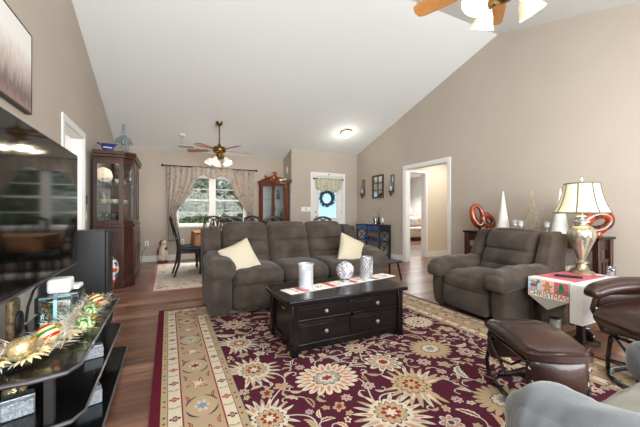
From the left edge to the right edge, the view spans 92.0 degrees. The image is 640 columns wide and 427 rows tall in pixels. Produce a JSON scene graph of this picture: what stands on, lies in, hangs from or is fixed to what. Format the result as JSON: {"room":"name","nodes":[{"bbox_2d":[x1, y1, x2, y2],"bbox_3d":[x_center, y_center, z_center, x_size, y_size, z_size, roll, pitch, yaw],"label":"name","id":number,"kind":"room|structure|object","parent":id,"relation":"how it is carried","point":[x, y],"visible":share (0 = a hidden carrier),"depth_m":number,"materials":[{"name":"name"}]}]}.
{"room":"living room","nodes":[
{"label":"living room","id":0,"kind":"room"},
{"bbox_2d":[0,0,115,342],"bbox_3d":[-2.311,-0.911,2.320,0.120,3.930,9.600,0,0,-26],"label":"wall","id":1,"kind":"structure","parent":0,"point":[63,78],"depth_m":3.17,"materials":[{"name":"paint"}]},
{"bbox_2d":[0,0,31,114],"bbox_3d":[-2.064,-1.071,2.007,0.040,0.612,0.860,0,0,-26],"label":"print","id":2,"kind":"object","parent":1,"relation":"attached to","point":[15,39],"visible":1,"depth_m":2.14,"materials":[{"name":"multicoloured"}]},
{"bbox_2d":[61,112,85,229],"bbox_3d":[-2.934,0.003,3.605,0.138,2.105,0.990,0,0,-26],"label":"trim","id":3,"kind":"structure","parent":1,"relation":"attached to","point":[78,142],"depth_m":3.97,"materials":[{"name":"white paint"}]},
{"bbox_2d":[65,134,70,150],"bbox_3d":[-3.763,-0.245,3.220,1.690,2.600,1.800,0,0,-26],"label":"wall","id":4,"kind":"structure","parent":0,"point":[67,138],"depth_m":4.25,"materials":[{"name":"white paint"}]},
{"bbox_2d":[116,146,282,255],"bbox_3d":[-2.671,-0.222,7.412,3.970,2.568,0.120,0,0,-26],"label":"wall","id":5,"kind":"structure","parent":0,"point":[153,211],"depth_m":6.92,"materials":[{"name":"paint"}]},
{"bbox_2d":[140,253,198,261],"bbox_3d":[-2.641,0.997,7.350,3.730,0.130,0.015,0,0,-26],"label":"baseboard","id":6,"kind":"structure","parent":5,"relation":"attached to","point":[183,256],"depth_m":6.98,"materials":[{"name":"white paint"}]},
{"bbox_2d":[161,164,256,171],"bbox_3d":[-2.558,-1.073,7.331,2.156,0.056,0.127,0,0,-26],"label":"curtain rod","id":7,"kind":"object","parent":5,"relation":"attached to","point":[161,164],"visible":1,"depth_m":7.23,"materials":[{"name":"black metal"}]},
{"bbox_2d":[167,166,195,240],"bbox_3d":[-3.116,-0.219,7.015,0.642,1.680,0.059,0,0,-26],"label":"curtain","id":8,"kind":"object","parent":7,"relation":"hanging from","point":[180,183],"visible":0.88,"depth_m":6.96,"materials":[{"name":"beige fabric"}]},
{"bbox_2d":[192,167,232,181],"bbox_3d":[-2.514,-0.918,7.264,0.901,0.301,0.060,0,0,-26],"label":"curtain","id":9,"kind":"object","parent":7,"relation":"hanging from","point":[213,173],"visible":1,"depth_m":7.25,"materials":[{"name":"beige fabric"}]},
{"bbox_2d":[230,170,253,221],"bbox_3d":[-1.932,-0.218,7.598,0.622,1.680,0.059,0,0,-26],"label":"curtain","id":10,"kind":"object","parent":7,"relation":"hanging from","point":[242,184],"visible":0.69,"depth_m":7.64,"materials":[{"name":"beige fabric"}]},
{"bbox_2d":[176,175,245,227],"bbox_3d":[-2.577,-0.303,7.414,1.840,1.330,0.140,0,0,-26],"label":"window","id":11,"kind":"structure","parent":5,"relation":"in","point":[212,189],"depth_m":7.40,"materials":[{"name":"white paint"}]},
{"bbox_2d":[283,151,289,179],"bbox_3d":[-0.811,-0.278,7.993,0.120,2.682,0.480,0,0,-26],"label":"wall partition","id":12,"kind":"structure","parent":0,"point":[286,161],"depth_m":7.96,"materials":[{"name":"paint"}]},
{"bbox_2d":[290,149,356,231],"bbox_3d":[0.183,-0.296,8.148,2.040,2.718,0.120,0,0,-26],"label":"wall","id":13,"kind":"structure","parent":0,"point":[302,162],"depth_m":7.95,"materials":[{"name":"paint"}]},
{"bbox_2d":[314,176,340,223],"bbox_3d":[0.217,0.048,8.112,0.830,2.010,0.123,0,0,-26],"label":"door","id":14,"kind":"structure","parent":13,"relation":"in","point":[333,212],"depth_m":8.14,"materials":[{"name":"white paint"}]},
{"bbox_2d":[319,190,335,206],"bbox_3d":[0.188,-0.405,8.081,0.558,0.524,0.084,0,0,-26],"label":"wreath","id":15,"kind":"object","parent":14,"relation":"hanging from","point":[322,194],"visible":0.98,"depth_m":8.07,"materials":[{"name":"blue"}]},
{"bbox_2d":[313,177,343,191],"bbox_3d":[0.226,-0.736,8.072,0.904,0.366,0.066,0,0,-26],"label":"valance","id":16,"kind":"object","parent":14,"relation":"attached to","point":[323,184],"visible":1,"depth_m":8.06,"materials":[{"name":"beige fabric"}]},
{"bbox_2d":[310,172,344,223],"bbox_3d":[0.196,0.001,8.132,1.020,2.125,0.118,0,0,-26],"label":"trim","id":17,"kind":"structure","parent":13,"relation":"attached to","point":[312,174],"depth_m":8.01,"materials":[{"name":"white paint"}]},
{"bbox_2d":[72,0,639,159],"bbox_3d":[0.256,-2.169,3.640,5.890,1.611,9.700,0,0,-26],"label":"ceiling","id":18,"kind":"structure","parent":0,"point":[280,76],"depth_m":4.89,"materials":[{"name":"white paint"}]},
{"bbox_2d":[187,121,248,166],"bbox_3d":[-1.992,-1.387,6.210,1.245,0.880,1.255,0,0,-26],"label":"ceiling fan","id":19,"kind":"object","parent":18,"relation":"hanging from","point":[219,150],"visible":1,"depth_m":6.11,"materials":[{"name":"gold metal"}]},
{"bbox_2d":[341,129,351,137],"bbox_3d":[0.610,-1.842,7.191,0.260,0.189,0.266,0,0,-26],"label":"flush light","id":20,"kind":"object","parent":18,"relation":"attached to","point":[345,133],"visible":1,"depth_m":7.11,"materials":[{"name":"white glass"}]},
{"bbox_2d":[413,0,546,30],"bbox_3d":[1.194,-1.791,2.025,1.164,0.967,1.183,0,0,-26],"label":"ceiling fan","id":21,"kind":"object","parent":18,"relation":"hanging from","point":[487,16],"visible":1,"depth_m":2.19,"materials":[{"name":"gold metal"}]},
{"bbox_2d":[104,240,634,426],"bbox_3d":[0.598,1.110,6.032,13.600,0.100,13.700,0,0,-26],"label":"floor","id":22,"kind":"structure","parent":0,"point":[137,310],"depth_m":2.94,"materials":[{"name":"brown wood"}]},
{"bbox_2d":[17,286,39,324],"bbox_3d":[-2.402,0.624,2.673,0.020,0.860,1.120,0,0,-26],"label":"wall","id":23,"kind":"structure","parent":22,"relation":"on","point":[25,296],"depth_m":2.39,"materials":[{"name":"white paint"}]},
{"bbox_2d":[0,297,127,426],"bbox_3d":[-1.385,0.838,1.690,0.449,0.430,1.271,0,0,-26],"label":"media stand","id":24,"kind":"object","parent":22,"relation":"on","point":[64,384],"visible":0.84,"depth_m":1.44,"materials":[{"name":"black glass"}]},
{"bbox_2d":[5,297,23,340],"bbox_3d":[-1.517,0.492,1.538,0.050,0.260,0.090,0,0,-26],"label":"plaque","id":25,"kind":"object","parent":24,"relation":"on","point":[14,317],"visible":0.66,"depth_m":1.51,"materials":[{"name":"brown"}]},
{"bbox_2d":[1,386,27,397],"bbox_3d":[-1.333,0.776,1.349,0.086,0.081,0.086,0,0,17],"label":"ornament","id":26,"kind":"object","parent":24,"relation":"on","point":[9,391],"visible":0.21,"depth_m":1.32,"materials":[{"name":"gold metal"}]},
{"bbox_2d":[0,387,34,422],"bbox_3d":[-1.235,0.765,1.264,0.102,0.100,0.100,0,0,-43],"label":"box","id":27,"kind":"object","parent":24,"relation":"on","point":[19,404],"visible":0.97,"depth_m":1.24,"materials":[{"name":"silver metal"}]},
{"bbox_2d":[24,278,50,321],"bbox_3d":[-1.687,0.508,1.842,0.023,0.214,0.213,0,0,-12],"label":"power cable","id":28,"kind":"object","parent":24,"relation":"on","point":[37,286],"visible":0.69,"depth_m":1.78,"materials":[{"name":"black plastic"}]},
{"bbox_2d":[0,107,85,365],"bbox_3d":[-1.488,0.096,1.664,0.204,1.047,1.380,0,0,-26],"label":"television","id":29,"kind":"object","parent":24,"relation":"on","point":[39,176],"visible":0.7,"depth_m":1.52,"materials":[{"name":"black"}]},
{"bbox_2d":[38,294,70,323],"bbox_3d":[-1.505,0.549,1.755,0.143,0.147,0.173,0,0,-41],"label":"glass box","id":30,"kind":"object","parent":24,"relation":"on","point":[54,302],"visible":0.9,"depth_m":1.72,"materials":[{"name":"teal"}]},
{"bbox_2d":[0,297,116,390],"bbox_3d":[-1.411,0.633,1.679,0.390,0.020,1.230,0,0,-26],"label":"shelf","id":31,"kind":"object","parent":24,"relation":"attached to","point":[61,362],"depth_m":1.33,"materials":[{"name":"black glass"}]},
{"bbox_2d":[0,292,117,372],"bbox_3d":[-1.365,0.574,1.661,0.447,0.085,1.188,0,0,-15],"label":"garland","id":32,"kind":"object","parent":24,"relation":"on","point":[64,329],"visible":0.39,"depth_m":1.52,"materials":[{"name":"gold metal"}]},
{"bbox_2d":[4,336,37,360],"bbox_3d":[-1.235,0.556,1.275,0.096,0.090,0.096,0,0,10],"label":"ornament","id":33,"kind":"object","parent":32,"relation":"on","point":[25,346],"visible":0.92,"depth_m":1.25,"materials":[{"name":"gold metal"}]},
{"bbox_2d":[13,352,47,367],"bbox_3d":[-1.164,0.586,1.244,0.093,0.028,0.073,0,0,-26],"label":"pick","id":34,"kind":"object","parent":32,"relation":"attached to","point":[35,355],"visible":1,"depth_m":1.25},
{"bbox_2d":[36,322,61,341],"bbox_3d":[-1.252,0.547,1.423,0.084,0.080,0.084,0,0,17],"label":"ornament","id":35,"kind":"object","parent":32,"relation":"on","point":[52,329],"visible":0.77,"depth_m":1.40,"materials":[{"name":"ceramic"}]},
{"bbox_2d":[74,315,96,332],"bbox_3d":[-1.215,0.570,1.597,0.090,0.085,0.090,0,0,17],"label":"ornament","id":36,"kind":"object","parent":32,"relation":"attached to","point":[86,320],"visible":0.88,"depth_m":1.57,"materials":[{"name":"green glass"}]},
{"bbox_2d":[80,303,100,315],"bbox_3d":[-1.348,0.569,1.810,0.088,0.083,0.088,0,0,17],"label":"ornament","id":37,"kind":"object","parent":32,"relation":"attached to","point":[93,307],"visible":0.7,"depth_m":1.79,"materials":[{"name":"green glass"}]},
{"bbox_2d":[87,293,104,303],"bbox_3d":[-1.467,0.562,2.019,0.086,0.081,0.086,0,0,17],"label":"ornament","id":38,"kind":"object","parent":32,"relation":"on","point":[95,296],"visible":0.64,"depth_m":2.00,"materials":[{"name":"ceramic"}]},
{"bbox_2d":[34,287,86,313],"bbox_3d":[-1.709,0.573,2.056,0.228,0.100,0.240,0,0,-26],"label":"glass box","id":39,"kind":"object","parent":24,"relation":"on","point":[38,304],"visible":0.64,"depth_m":1.96,"materials":[{"name":"clear glass"}]},
{"bbox_2d":[47,276,82,293],"bbox_3d":[-1.715,0.469,2.087,0.145,0.098,0.250,0,0,-26],"label":"router","id":40,"kind":"object","parent":39,"relation":"on","point":[64,284],"visible":1,"depth_m":1.98,"materials":[{"name":"white paint"}]},
{"bbox_2d":[85,342,103,360],"bbox_3d":[-1.299,0.769,1.767,0.092,0.094,0.100,0,0,-43],"label":"box","id":41,"kind":"object","parent":24,"relation":"on","point":[97,351],"visible":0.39,"depth_m":1.75,"materials":[{"name":"silver metal"}]},
{"bbox_2d":[64,346,125,426],"bbox_3d":[-1.389,1.013,1.689,0.440,0.020,1.260,0,0,-26],"label":"shelf","id":42,"kind":"object","parent":24,"relation":"attached to","point":[96,415],"depth_m":1.73,"materials":[{"name":"black"}]},
{"bbox_2d":[89,382,101,405],"bbox_3d":[-1.233,0.948,1.643,0.112,0.107,0.110,0,0,-43],"label":"box","id":43,"kind":"object","parent":24,"relation":"on","point":[97,396],"visible":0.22,"depth_m":1.63,"materials":[{"name":"silver metal"}]},
{"bbox_2d":[40,229,112,323],"bbox_3d":[-2.144,0.602,2.756,0.465,0.905,0.300,0,0,-26],"label":"tower speaker","id":44,"kind":"object","parent":22,"relation":"on","point":[94,267],"visible":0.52,"depth_m":2.70},
{"bbox_2d":[105,230,112,323],"bbox_3d":[-1.947,0.582,2.853,0.024,0.845,0.240,0,0,-26],"label":"grille","id":45,"kind":"object","parent":44,"relation":"attached to","point":[108,233],"depth_m":2.80,"materials":[{"name":"black"}]},
{"bbox_2d":[113,257,118,285],"bbox_3d":[-2.712,0.731,3.858,0.344,0.650,0.344,0,0,-26],"label":"floor vase","id":46,"kind":"object","parent":22,"relation":"on","point":[115,263],"visible":0.06,"depth_m":3.86,"materials":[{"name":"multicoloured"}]},
{"bbox_2d":[92,149,141,288],"bbox_3d":[-3.167,0.088,4.917,0.518,1.940,1.304,0,0,-26],"label":"china cabinet","id":47,"kind":"object","parent":22,"relation":"on","point":[126,232],"visible":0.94,"depth_m":4.49,"materials":[{"name":"brown wood"}]},
{"bbox_2d":[98,163,108,219],"bbox_3d":[-3.391,-0.302,4.807,0.018,0.920,1.200,0,0,-26],"label":"glass door","id":48,"kind":"structure","parent":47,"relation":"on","point":[103,209],"depth_m":4.80,"materials":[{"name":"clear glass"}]},
{"bbox_2d":[98,167,112,181],"bbox_3d":[-3.137,-0.562,4.496,0.054,0.225,0.230,0,0,25],"label":"plate","id":49,"kind":"object","parent":47,"relation":"on","point":[103,172],"visible":0.72,"depth_m":4.51,"materials":[{"name":"beige ceramic"}]},
{"bbox_2d":[97,141,116,149],"bbox_3d":[-3.066,-0.955,4.455,0.198,0.142,0.182,0,0,10],"label":"bowl","id":50,"kind":"object","parent":47,"relation":"on","point":[105,146],"visible":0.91,"depth_m":4.41,"materials":[{"name":"blue ceramic"}]},
{"bbox_2d":[112,173,127,218],"bbox_3d":[-3.909,0.130,6.224,0.420,1.860,0.520,0,0,-26],"label":"glass pane","id":51,"kind":"object","parent":47,"relation":"attached to","point":[115,188],"visible":0.18,"depth_m":5.98,"materials":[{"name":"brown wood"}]},
{"bbox_2d":[157,240,167,262],"bbox_3d":[-3.412,0.812,6.697,0.219,0.497,0.305,0,0,-43],"label":"statue","id":52,"kind":"object","parent":22,"relation":"on","point":[162,252],"visible":1,"depth_m":6.62,"materials":[{"name":"brown"}]},
{"bbox_2d":[148,262,201,292],"bbox_3d":[-1.738,1.053,5.752,2.440,0.011,2.540,0,0,-26],"label":"area rug","id":53,"kind":"object","parent":22,"relation":"on","point":[187,277],"visible":0.2,"depth_m":4.98,"materials":[{"name":"beige carpet"}]},
{"bbox_2d":[169,216,200,276],"bbox_3d":[-2.289,0.546,5.362,0.595,1.009,0.516,0,0,-30],"label":"dining chair","id":54,"kind":"object","parent":53,"relation":"on","point":[186,248],"visible":0.7,"depth_m":5.16,"materials":[{"name":"grey wood"}]},
{"bbox_2d":[195,233,201,273],"bbox_3d":[-1.477,0.690,6.082,1.880,0.715,0.980,0,0,-26],"label":"dining table","id":55,"kind":"object","parent":53,"relation":"on","point":[197,255],"visible":0.2,"depth_m":5.33,"materials":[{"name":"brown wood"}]},
{"bbox_2d":[190,229,221,245],"bbox_3d":[-1.474,0.471,6.083,1.952,0.288,1.057,0,0,-26],"label":"tablecloth","id":56,"kind":"object","parent":55,"relation":"on","point":[195,240],"visible":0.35,"depth_m":5.27,"materials":[{"name":"brown fabric"}]},
{"bbox_2d":[203,216,223,227],"bbox_3d":[-2.171,0.548,6.406,0.516,1.009,0.595,0,0,-26],"label":"dining chair","id":57,"kind":"object","parent":53,"relation":"on","point":[208,217],"visible":0.22,"depth_m":6.62,"materials":[{"name":"brown wood"}]},
{"bbox_2d":[216,216,241,229],"bbox_3d":[-1.625,0.547,5.410,0.516,1.009,0.595,0,0,-26],"label":"dining chair","id":58,"kind":"object","parent":53,"relation":"on","point":[226,217],"visible":0.18,"depth_m":5.13,"materials":[{"name":"brown wood"}]},
{"bbox_2d":[257,176,291,223],"bbox_3d":[-1.136,0.073,7.696,0.685,1.978,0.685,0,0,-26],"label":"tall cabinet","id":59,"kind":"object","parent":22,"relation":"on","point":[272,193],"visible":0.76,"depth_m":7.72,"materials":[{"name":"brown wood"}]},
{"bbox_2d":[356,224,390,257],"bbox_3d":[1.269,0.662,7.510,0.352,0.800,0.980,0,0,-26],"label":"console table","id":60,"kind":"object","parent":22,"relation":"on","point":[380,228],"visible":0.8,"depth_m":7.15,"materials":[{"name":"black"}]},
{"bbox_2d":[357,238,384,241],"bbox_3d":[1.281,0.651,7.516,0.315,0.022,0.920,0,0,-26],"label":"shelf","id":61,"kind":"object","parent":60,"relation":"attached to","point":[358,239],"depth_m":7.32,"materials":[{"name":"blue"}]},
{"bbox_2d":[148,292,636,426],"bbox_3d":[0.379,1.044,2.302,2.885,0.017,3.660,0,0,-26],"label":"area rug","id":62,"kind":"object","parent":22,"relation":"on","point":[229,370],"visible":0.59,"depth_m":1.97,"materials":[{"name":"red carpet"}]},
{"bbox_2d":[200,221,386,316],"bbox_3d":[-0.314,0.573,3.873,2.195,0.942,1.009,0,0,-26],"label":"sofa","id":63,"kind":"object","parent":62,"relation":"on","point":[283,249],"visible":0.78,"depth_m":3.68,"materials":[{"name":"grey fabric"}]},
{"bbox_2d":[218,238,260,269],"bbox_3d":[-0.859,0.490,3.332,0.453,0.432,0.218,0,0,-38],"label":"throw pillow","id":64,"kind":"object","parent":63,"relation":"on","point":[241,253],"visible":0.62,"depth_m":3.28,"materials":[{"name":"beige fabric"}]},
{"bbox_2d":[222,221,269,260],"bbox_3d":[-0.924,0.394,3.853,0.555,0.584,0.372,0,0,-26],"label":"cushion","id":65,"kind":"object","parent":63,"relation":"on","point":[257,234],"depth_m":3.80,"materials":[{"name":"grey fabric"}]},
{"bbox_2d":[232,260,283,285],"bbox_3d":[-0.755,0.667,3.510,0.545,0.234,0.667,0,0,-26],"label":"seat cushion","id":66,"kind":"object","parent":63,"relation":"on","point":[269,272],"depth_m":3.24,"materials":[{"name":"grey fabric"}]},
{"bbox_2d":[266,221,309,260],"bbox_3d":[-0.427,0.395,4.097,0.555,0.584,0.372,0,0,-26],"label":"cushion","id":67,"kind":"object","parent":63,"relation":"on","point":[284,239],"depth_m":4.00,"materials":[{"name":"grey fabric"}]},
{"bbox_2d":[272,257,328,280],"bbox_3d":[-0.259,0.667,3.754,0.545,0.234,0.667,0,0,-26],"label":"seat cushion","id":68,"kind":"object","parent":63,"relation":"on","point":[291,267],"depth_m":3.53,"materials":[{"name":"grey fabric"}]},
{"bbox_2d":[304,221,341,257],"bbox_3d":[0.069,0.395,4.341,0.555,0.584,0.372,0,0,-26],"label":"cushion","id":69,"kind":"object","parent":63,"relation":"on","point":[322,237],"depth_m":4.23,"materials":[{"name":"grey fabric"}]},
{"bbox_2d":[314,254,359,276],"bbox_3d":[0.238,0.668,3.998,0.545,0.234,0.667,0,0,-26],"label":"seat cushion","id":70,"kind":"object","parent":63,"relation":"on","point":[331,260],"depth_m":3.76,"materials":[{"name":"grey fabric"}]},
{"bbox_2d":[337,233,363,258],"bbox_3d":[0.402,0.481,3.986,0.482,0.465,0.224,0,0,-28],"label":"throw pillow","id":71,"kind":"object","parent":63,"relation":"on","point":[349,247],"visible":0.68,"depth_m":3.91,"materials":[{"name":"beige fabric"}]},
{"bbox_2d":[266,275,407,358],"bbox_3d":[0.138,0.830,2.663,1.134,0.417,0.600,0,0,-26],"label":"coffee table","id":72,"kind":"object","parent":62,"relation":"on","point":[304,321],"visible":0.94,"depth_m":2.43,"materials":[{"name":"brown wood"}]},
{"bbox_2d":[281,273,393,294],"bbox_3d":[0.215,0.618,2.779,1.200,0.004,0.172,0,0,-36],"label":"table runner","id":73,"kind":"object","parent":72,"relation":"on","point":[295,290],"visible":0.88,"depth_m":2.69,"materials":[{"name":"white fabric"}]},
{"bbox_2d":[301,270,310,287],"bbox_3d":[-0.115,0.513,2.545,0.132,0.205,0.132,0,0,-26],"label":"candle","id":74,"kind":"object","parent":73,"relation":"on","point":[305,274],"visible":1,"depth_m":2.51,"materials":[{"name":"white wax"}]},
{"bbox_2d":[336,261,353,281],"bbox_3d":[0.229,0.525,2.820,0.164,0.180,0.164,0,0,-26],"label":"candle holder","id":75,"kind":"object","parent":73,"relation":"on","point":[344,269],"visible":1,"depth_m":2.77,"materials":[{"name":"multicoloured glass"}]},
{"bbox_2d":[360,256,372,278],"bbox_3d":[0.444,0.514,2.948,0.121,0.206,0.121,0,0,-26],"label":"candle holder","id":76,"kind":"object","parent":73,"relation":"on","point":[366,262],"visible":1,"depth_m":2.90,"materials":[{"name":"silver metal"}]},
{"bbox_2d":[484,319,593,398],"bbox_3d":[1.203,0.833,1.755,0.357,0.408,0.522,0,0,4],"label":"ottoman","id":77,"kind":"object","parent":62,"relation":"on","point":[548,353],"visible":0.92,"depth_m":1.58,"materials":[{"name":"brown leather"}]},
{"bbox_2d":[505,341,639,426],"bbox_3d":[1.089,0.568,0.600,0.934,0.942,0.982,0,0,-26],"label":"recliner","id":78,"kind":"object","parent":62,"relation":"on","point":[538,403],"visible":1,"depth_m":0.76,"materials":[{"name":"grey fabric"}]},
{"bbox_2d":[600,382,639,412],"bbox_3d":[1.035,0.632,0.716,0.572,0.234,0.647,0,0,-26],"label":"seat cushion","id":79,"kind":"object","parent":78,"relation":"on","point":[628,398],"depth_m":0.91,"materials":[{"name":"beige fabric"}]},
{"bbox_2d":[583,277,639,388],"bbox_3d":[2.260,0.500,1.749,1.048,1.075,0.774,0,0,-2],"label":"glider chair","id":80,"kind":"object","parent":62,"relation":"on","point":[617,299],"visible":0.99,"depth_m":1.98,"materials":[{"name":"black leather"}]},
{"bbox_2d":[593,301,639,340],"bbox_3d":[2.078,0.649,1.743,0.680,0.218,0.620,0,0,-2],"label":"seat cushion","id":81,"kind":"object","parent":80,"relation":"on","point":[622,318],"depth_m":1.87,"materials":[{"name":"brown leather"}]},
{"bbox_2d":[386,258,401,280],"bbox_3d":[1.011,0.899,4.876,0.500,0.318,0.300,0,0,-28],"label":"stool","id":82,"kind":"object","parent":22,"relation":"on","point":[389,261],"visible":0.44,"depth_m":4.86,"materials":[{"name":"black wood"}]},
{"bbox_2d":[410,217,420,239],"bbox_3d":[3.502,0.580,12.288,2.040,0.900,0.915,0,0,-15],"label":"bed","id":83,"kind":"object","parent":22,"relation":"on","point":[415,232],"visible":0.18,"depth_m":11.96,"materials":[{"name":"beige fabric"}]},
{"bbox_2d":[410,218,418,226],"bbox_3d":[3.707,0.350,12.232,0.400,0.376,0.231,0,0,-15],"label":"patterned pillow","id":84,"kind":"object","parent":83,"relation":"on","point":[414,222],"visible":0.71,"depth_m":12.14,"materials":[{"name":"white fabric"}]},
{"bbox_2d":[427,228,567,322],"bbox_3d":[1.851,0.607,3.302,0.964,0.897,1.074,0,0,-19],"label":"recliner","id":85,"kind":"object","parent":22,"relation":"on","point":[490,280],"visible":0.93,"depth_m":3.07,"materials":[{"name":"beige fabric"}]},
{"bbox_2d":[444,267,492,295],"bbox_3d":[1.732,0.708,3.263,0.634,0.234,0.582,0,0,-19],"label":"seat cushion","id":86,"kind":"object","parent":85,"relation":"on","point":[458,281],"depth_m":3.17,"materials":[{"name":"grey fabric"}]},
{"bbox_2d":[480,228,543,268],"bbox_3d":[2.078,0.443,3.385,0.371,0.569,0.592,0,0,-19],"label":"cushion","id":87,"kind":"object","parent":85,"relation":"on","point":[501,247],"depth_m":3.30,"materials":[{"name":"grey fabric"}]},
{"bbox_2d":[463,230,615,274],"bbox_3d":[2.835,0.662,4.241,0.387,0.790,1.750,0,0,-26],"label":"console table","id":88,"kind":"object","parent":22,"relation":"on","point":[599,266],"visible":0.25,"depth_m":3.52,"materials":[{"name":"brown wood"}]},
{"bbox_2d":[469,204,494,229],"bbox_3d":[2.557,0.057,4.867,0.384,0.428,0.110,0,0,9],"label":"sculpture","id":89,"kind":"object","parent":88,"relation":"on","point":[483,223],"visible":0.86,"depth_m":4.83,"materials":[{"name":"orange ceramic"}]},
{"bbox_2d":[497,191,509,227],"bbox_3d":[2.704,-0.034,4.562,0.192,0.600,0.192,0,0,-26],"label":"cone tree","id":90,"kind":"object","parent":88,"relation":"on","point":[503,222],"visible":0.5,"depth_m":4.52,"materials":[{"name":"white ceramic"}]},
{"bbox_2d":[524,190,540,229],"bbox_3d":[2.875,-0.022,4.204,0.213,0.593,0.212,0,0,-21],"label":"tree","id":91,"kind":"object","parent":88,"relation":"on","point":[531,199],"visible":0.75,"depth_m":4.18,"materials":[{"name":"beige metal"}]},
{"bbox_2d":[551,189,568,233],"bbox_3d":[3.031,-0.025,3.898,0.208,0.580,0.208,0,0,-26],"label":"cone tree","id":92,"kind":"object","parent":88,"relation":"on","point":[560,223],"visible":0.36,"depth_m":3.84,"materials":[{"name":"white ceramic"}]},
{"bbox_2d":[576,213,614,236],"bbox_3d":[3.150,0.106,3.542,0.352,0.318,0.149,0,0,26],"label":"sculpture","id":93,"kind":"object","parent":88,"relation":"on","point":[609,218],"visible":0.58,"depth_m":3.48,"materials":[{"name":"orange ceramic"}]},
{"bbox_2d":[547,316,560,329],"bbox_3d":[1.980,0.967,2.611,0.094,0.175,0.094,0,0,-26],"label":"canister","id":94,"kind":"object","parent":22,"relation":"on","point":[554,321],"visible":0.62,"depth_m":2.58,"materials":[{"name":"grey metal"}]},
{"bbox_2d":[533,284,585,347],"bbox_3d":[2.209,0.804,2.668,0.680,0.500,0.380,0,0,-26],"label":"side table","id":95,"kind":"object","parent":22,"relation":"on","point":[537,307],"visible":0.11,"depth_m":2.66,"materials":[{"name":"brown wood"}]},
{"bbox_2d":[570,274,615,325],"bbox_3d":[2.208,0.702,2.665,0.694,0.305,0.396,0,0,-26],"label":"tablecloth","id":96,"kind":"object","parent":95,"relation":"on","point":[581,314],"visible":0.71,"depth_m":2.37,"materials":[{"name":"white fabric"}]},
{"bbox_2d":[528,271,606,309],"bbox_3d":[2.140,0.668,2.673,0.609,0.248,0.300,0,0,-26],"label":"table runner","id":97,"kind":"object","parent":96,"relation":"on","point":[551,291],"visible":1,"depth_m":2.55,"materials":[{"name":"multicoloured"}]},
{"bbox_2d":[553,176,612,274],"bbox_3d":[2.382,0.102,2.815,0.414,0.884,0.414,0,0,-26],"label":"table lamp","id":98,"kind":"object","parent":97,"relation":"on","point":[581,198],"visible":1,"depth_m":2.74,"materials":[{"name":"silver metal"}]},
{"bbox_2d":[573,327,600,347],"bbox_3d":[2.145,0.982,2.480,0.210,0.138,0.166,0,0,-26],"label":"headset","id":99,"kind":"object","parent":22,"relation":"on","point":[590,337],"visible":0.51,"depth_m":2.50,"materials":[{"name":"black"}]},
{"bbox_2d":[410,177,420,216],"bbox_3d":[2.971,-0.283,10.500,5.000,2.700,4.980,0,0,-26],"label":"wall","id":100,"kind":"structure","parent":0,"point":[415,183],"depth_m":13.50,"materials":[{"name":"white paint"}]},
{"bbox_2d":[413,164,446,251],"bbox_3d":[3.430,-0.189,6.825,2.620,2.500,2.220,0,0,-26],"label":"wall","id":101,"kind":"structure","parent":0,"point":[437,175],"depth_m":7.70,"materials":[{"name":"beige paint"}]},
{"bbox_2d":[410,170,427,256],"bbox_3d":[2.199,0.012,7.402,0.900,2.100,0.138,0,0,-26],"label":"trim","id":102,"kind":"structure","parent":101,"relation":"attached to","point":[424,176],"depth_m":7.53,"materials":[{"name":"white paint"}]},
{"bbox_2d":[428,250,446,256],"bbox_3d":[3.355,0.998,7.904,1.600,0.130,0.015,0,0,-26],"label":"baseboard","id":103,"kind":"structure","parent":101,"relation":"attached to","point":[444,252],"depth_m":7.68,"materials":[{"name":"white paint"}]},
{"bbox_2d":[357,2,639,276],"bbox_3d":[2.977,-0.908,4.642,0.120,3.930,9.100,0,0,-26],"label":"wall","id":104,"kind":"structure","parent":0,"point":[542,108],"depth_m":4.39,"materials":[{"name":"paint"}]},
{"bbox_2d":[372,174,383,198],"bbox_3d":[1.426,-0.663,7.623,0.030,0.570,0.440,0,0,-26],"label":"wall mirror","id":105,"kind":"object","parent":104,"relation":"attached to","point":[377,180],"visible":1,"depth_m":7.61,"materials":[{"name":"brown mirror"}]},
{"bbox_2d":[374,176,381,196],"bbox_3d":[1.433,-0.663,7.627,0.006,0.490,0.360,0,0,-26],"label":"mirror glass","id":106,"kind":"object","parent":105,"relation":"attached to","point":[377,179],"depth_m":7.61,"materials":[{"name":"grey"}]},
{"bbox_2d":[403,156,450,261],"bbox_3d":[2.166,0.007,6.270,0.138,2.105,1.290,0,0,-26],"label":"trim","id":107,"kind":"structure","parent":104,"relation":"attached to","point":[447,160],"depth_m":6.75,"materials":[{"name":"white paint"}]},
{"label":"outside","id":108,"kind":"structure","parent":0,"visible":0},
{"bbox_3d":[-6.566,1.482,20.143,34.000,0.100,26.050,0,0,-26],"label":"ground","id":109,"kind":"structure","parent":108,"visible":0},
{"bbox_2d":[179,180,220,222],"bbox_3d":[-4.589,0.081,11.345,1.838,2.684,1.852,0,0,-26],"label":"tree","id":110,"kind":"object","parent":109,"relation":"on","point":[196,206],"visible":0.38,"depth_m":11.00,"materials":[{"name":"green plant"}]},
{"bbox_2d":[186,178,221,220],"bbox_3d":[-5.755,-0.322,14.450,2.375,3.498,2.333,0,0,4],"label":"tree","id":111,"kind":"object","parent":109,"relation":"on","point":[203,180],"visible":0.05,"depth_m":14.40,"materials":[{"name":"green plant"}]},
{"bbox_2d":[201,179,230,222],"bbox_3d":[-6.123,-0.992,18.391,2.820,4.849,2.863,0,0,23],"label":"tree","id":112,"kind":"object","parent":109,"relation":"on","point":[223,184],"visible":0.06,"depth_m":18.07,"materials":[{"name":"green plant"}]},
{"bbox_2d":[220,186,242,222],"bbox_3d":[-3.098,0.026,12.396,1.805,2.797,1.887,0,0,-26],"label":"tree","id":113,"kind":"object","parent":109,"relation":"on","point":[233,207],"visible":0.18,"depth_m":12.01,"materials":[{"name":"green plant"}]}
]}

